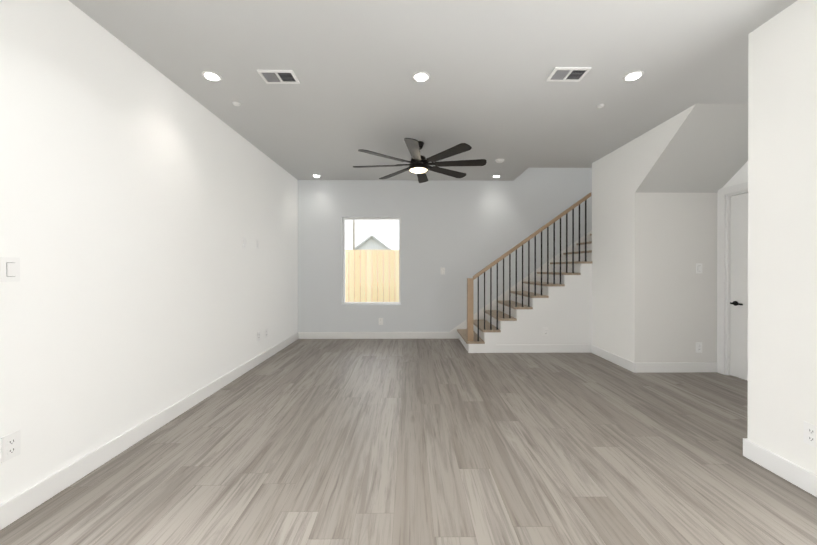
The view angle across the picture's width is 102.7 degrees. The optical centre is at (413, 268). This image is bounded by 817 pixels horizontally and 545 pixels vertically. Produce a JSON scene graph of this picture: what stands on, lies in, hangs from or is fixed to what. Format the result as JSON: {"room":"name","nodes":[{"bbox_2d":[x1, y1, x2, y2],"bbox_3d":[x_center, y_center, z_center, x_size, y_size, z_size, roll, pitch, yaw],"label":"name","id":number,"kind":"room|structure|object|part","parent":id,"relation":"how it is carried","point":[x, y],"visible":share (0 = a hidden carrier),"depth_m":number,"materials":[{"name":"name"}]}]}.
{"room":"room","nodes":[
{"label":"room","id":0,"kind":"room"},
{"bbox_2d":[0,0,297,503],"bbox_3d":[-2.018,-0.144,1.375,0.150,2.740,8.520,0,0,-1],"label":"wall","id":1,"kind":"structure","parent":0,"point":[140,197],"depth_m":2.12,"materials":[{"name":"paint"}]},
{"bbox_2d":[0,257,19,281],"bbox_3d":[-1.940,0.005,1.576,0.009,0.118,0.074,0,0,-1],"label":"light switch","id":2,"kind":"object","parent":1,"relation":"attached to","point":[9,269],"visible":1,"depth_m":1.57,"materials":[{"name":"white plastic"}]},
{"bbox_2d":[1,430,20,462],"bbox_3d":[-1.940,0.858,1.578,0.008,0.118,0.074,0,0,-1],"label":"electrical outlet","id":3,"kind":"object","parent":1,"relation":"attached to","point":[10,446],"visible":1,"depth_m":1.57,"materials":[{"name":"white plastic"}]},
{"bbox_2d":[0,332,299,529],"bbox_3d":[-1.958,1.163,3.563,0.019,0.115,4.150,0,0,-1],"label":"baseboard","id":4,"kind":"structure","parent":1,"relation":"attached to","point":[18,506],"depth_m":2.08,"materials":[{"name":"paint"}]},
{"bbox_2d":[0,339,816,544],"bbox_3d":[1.276,1.286,1.504,6.900,0.120,8.700,0,0,-1],"label":"floor","id":5,"kind":"structure","parent":0,"point":[376,442],"depth_m":2.04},
{"bbox_2d":[450,192,591,352],"bbox_3d":[2.595,0.055,5.198,3.932,2.324,0.971,0,0,-1],"label":"staircase","id":6,"kind":"structure","parent":5,"relation":"on","point":[553,295],"depth_m":4.74,"materials":[{"name":"paint"}]},
{"bbox_3d":[1.728,-0.468,4.758,1.719,1.276,0.060,0,0,-1],"label":"handrail","id":7,"kind":"part","parent":6,"relation":"part of","materials":[{"name":"brown wood"}]},
{"bbox_2d":[486,344,591,352],"bbox_3d":[1.710,1.161,4.722,1.762,0.115,0.021,0,0,-1],"label":"baseboard","id":8,"kind":"structure","parent":5,"relation":"on","point":[582,348],"depth_m":4.72,"materials":[{"name":"paint"}]},
{"bbox_2d":[592,345,631,370],"bbox_3d":[2.589,1.162,4.278,0.019,0.115,0.840,0,0,-1],"label":"baseboard","id":9,"kind":"structure","parent":5,"relation":"on","point":[609,356],"depth_m":4.23,"materials":[{"name":"paint"}]},
{"bbox_2d":[592,139,717,362],"bbox_3d":[3.086,-0.151,4.292,0.980,2.740,0.903,0,0,-1],"label":"wall block","id":10,"kind":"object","parent":5,"relation":"on","point":[654,296],"visible":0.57,"depth_m":3.84,"materials":[{"name":"paint"}]},
{"bbox_2d":[632,362,716,372],"bbox_3d":[3.082,1.163,3.835,0.994,0.115,0.016,0,0,-1],"label":"baseboard","id":11,"kind":"structure","parent":10,"relation":"attached to","point":[668,367],"depth_m":3.83,"materials":[{"name":"paint"}]},
{"bbox_2d":[696,342,701,352],"bbox_3d":[3.361,0.930,3.841,0.074,0.118,0.008,0,0,-1],"label":"electrical outlet","id":12,"kind":"object","parent":10,"relation":"attached to","point":[698,347],"visible":1,"depth_m":3.84,"materials":[{"name":"white plastic"}]},
{"bbox_2d":[696,263,701,272],"bbox_3d":[3.361,0.000,3.838,0.074,0.118,0.009,0,0,-1],"label":"light switch","id":13,"kind":"object","parent":10,"relation":"attached to","point":[698,267],"visible":1,"depth_m":3.84,"materials":[{"name":"white plastic"}]},
{"bbox_2d":[69,0,796,180],"bbox_3d":[1.276,-1.664,1.497,6.900,0.300,8.700,0,0,-1],"label":"ceiling","id":14,"kind":"structure","parent":0,"point":[488,92],"depth_m":2.49,"materials":[{"name":"paint"}]},
{"bbox_2d":[202,71,221,80],"bbox_3d":[-1.586,-1.512,2.576,0.138,0.010,0.138,0,0,-1],"label":"recessed light","id":15,"kind":"object","parent":14,"relation":"in","point":[211,75],"visible":1,"depth_m":2.57,"materials":[{"name":"white plastic"}]},
{"bbox_2d":[257,70,299,83],"bbox_3d":[-1.058,-1.510,2.579,0.270,0.012,0.170,0,0,-1],"label":"ceiling vent","id":16,"kind":"object","parent":14,"relation":"in","point":[278,76],"visible":0.96,"depth_m":2.58,"materials":[{"name":"white plastic"}]},
{"bbox_2d":[353,138,486,182],"bbox_3d":[0.066,-1.349,3.965,1.608,0.341,1.608,0,0,-1],"label":"ceiling fan","id":17,"kind":"object","parent":14,"relation":"hanging from","point":[419,164],"visible":1,"depth_m":3.87,"materials":[{"name":"metal"}]},
{"bbox_3d":[0.066,-1.355,3.965,0.236,0.329,0.236,0,0,-1],"label":"motor","id":18,"kind":"part","parent":17,"relation":"part of","materials":[{"name":"metal"}]},
{"bbox_2d":[412,71,429,81],"bbox_3d":[0.064,-1.512,2.584,0.138,0.010,0.138,0,0,-1],"label":"recessed light","id":19,"kind":"object","parent":14,"relation":"in","point":[421,76],"visible":1,"depth_m":2.57,"materials":[{"name":"white plastic"}]},
{"bbox_2d":[495,159,503,162],"bbox_3d":[1.216,-1.504,4.587,0.129,0.034,0.129,0,0,-1],"label":"smoke detector","id":20,"kind":"object","parent":14,"relation":"attached to","point":[499,160],"visible":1,"depth_m":4.56,"materials":[{"name":"white plastic"}]},
{"bbox_2d":[546,67,590,81],"bbox_3d":[1.208,-1.510,2.546,0.270,0.012,0.170,0,0,-1],"label":"ceiling vent","id":21,"kind":"object","parent":14,"relation":"in","point":[570,74],"visible":0.98,"depth_m":2.54,"materials":[{"name":"white plastic"}]},
{"bbox_2d":[623,70,643,80],"bbox_3d":[1.734,-1.512,2.572,0.138,0.010,0.138,0,0,-1],"label":"recessed light","id":22,"kind":"object","parent":14,"relation":"in","point":[633,75],"visible":1,"depth_m":2.56,"materials":[{"name":"white plastic"}]},
{"bbox_2d":[298,168,591,331],"bbox_3d":[1.230,-1.484,5.747,6.900,5.400,0.160,0,0,-1],"label":"wall","id":23,"kind":"structure","parent":0,"point":[460,231],"depth_m":5.66,"materials":[{"name":"paint"}]},
{"bbox_2d":[343,218,400,303],"bbox_3d":[-0.721,-0.131,5.759,1.023,1.520,0.050,0,0,-1],"label":"window","id":24,"kind":"structure","parent":23,"relation":"in","point":[344,253],"depth_m":5.74,"materials":[{"name":"white plastic"}]},
{"bbox_2d":[300,332,458,338],"bbox_3d":[-0.586,1.158,5.645,2.746,0.115,0.016,0,0,-1],"label":"baseboard","id":25,"kind":"structure","parent":23,"relation":"attached to","point":[303,335],"depth_m":5.64,"materials":[{"name":"paint"}]},
{"bbox_2d":[635,104,747,192],"bbox_3d":[3.095,-1.204,3.428,0.980,0.630,0.820,0,0,-1],"label":"soffit","id":26,"kind":"structure","parent":0,"point":[699,148],"depth_m":3.45,"materials":[{"name":"paint"}]},
{"bbox_2d":[717,161,747,309],"bbox_3d":[3.652,-0.147,2.763,0.120,2.740,3.973,0,0,-1],"label":"wall","id":27,"kind":"structure","parent":0,"point":[740,176],"depth_m":3.61,"materials":[{"name":"paint"}]},
{"bbox_2d":[717,182,747,374],"bbox_3d":[3.637,0.149,3.309,0.138,2.145,1.035,0,0,-1],"label":"door frame","id":28,"kind":"structure","parent":27,"relation":"attached to","point":[724,281],"depth_m":3.73,"materials":[{"name":"paint"}]},
{"bbox_2d":[730,193,747,380],"bbox_3d":[3.632,0.198,3.309,0.039,2.030,0.821,0,0,-1],"label":"door","id":29,"kind":"structure","parent":27,"relation":"in","point":[739,294],"depth_m":3.62,"materials":[{"name":"paint"}]},
{"bbox_2d":[730,301,742,305],"bbox_3d":[3.580,0.391,3.608,0.058,0.054,0.142,0,0,-1],"label":"door handle","id":30,"kind":"object","parent":29,"relation":"attached to","point":[735,303],"depth_m":3.63,"materials":[{"name":"black metal"}]},
{"bbox_2d":[747,0,816,474],"bbox_3d":[2.261,-0.140,-0.300,0.130,2.740,4.838,0,0,-1],"label":"wall","id":31,"kind":"structure","parent":0,"point":[782,226],"depth_m":1.92,"materials":[{"name":"paint"}]},
{"bbox_2d":[743,438,816,496],"bbox_3d":[2.190,1.172,-0.290,0.019,0.115,4.854,0,0,-1],"label":"baseboard","id":32,"kind":"structure","parent":31,"relation":"attached to","point":[806,480],"depth_m":1.91,"materials":[{"name":"paint"}]},
{"bbox_2d":[804,421,816,447],"bbox_3d":[2.170,0.907,1.777,0.008,0.118,0.074,0,0,-1],"label":"electrical outlet","id":33,"kind":"object","parent":31,"relation":"attached to","point":[810,433],"visible":1,"depth_m":1.78,"materials":[{"name":"white plastic"}]},
{"bbox_3d":[3.155,-1.558,5.305,3.060,5.550,1.125,0,0,-1],"label":"wall","id":34,"kind":"structure","parent":0,"visible":0},
{"bbox_2d":[543,328,547,335],"bbox_3d":[1.921,0.918,4.730,0.074,0.118,0.008,0,0,-1],"label":"electrical outlet","id":35,"kind":"object","parent":34,"relation":"attached to","point":[545,331],"visible":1,"depth_m":4.73,"materials":[{"name":"white plastic"}]},
{"label":"outside","id":36,"kind":"structure","parent":0,"visible":0},
{"bbox_2d":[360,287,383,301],"bbox_3d":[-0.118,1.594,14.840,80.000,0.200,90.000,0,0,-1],"label":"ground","id":37,"kind":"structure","parent":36,"point":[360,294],"depth_m":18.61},
{"bbox_2d":[353,220,367,249],"bbox_3d":[-3.995,-3.181,25.546,2.200,9.300,7.686,0,0,-1],"label":"pole","id":38,"kind":"object","parent":37,"relation":"on","point":[354,234],"depth_m":21.74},
{"bbox_2d":[345,250,398,301],"bbox_3d":[-0.820,0.520,8.303,8.547,1.980,0.146,0,0,-1],"label":"fence","id":39,"kind":"object","parent":37,"relation":"on","point":[366,259],"depth_m":8.23,"materials":[{"name":"brown wood"}]},
{"bbox_2d":[352,235,391,282],"bbox_3d":[-3.764,-0.800,33.796,5.500,4.500,8.700,0,0,-1],"label":"house","id":40,"kind":"structure","parent":37,"relation":"on","point":[378,244],"depth_m":29.79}
]}

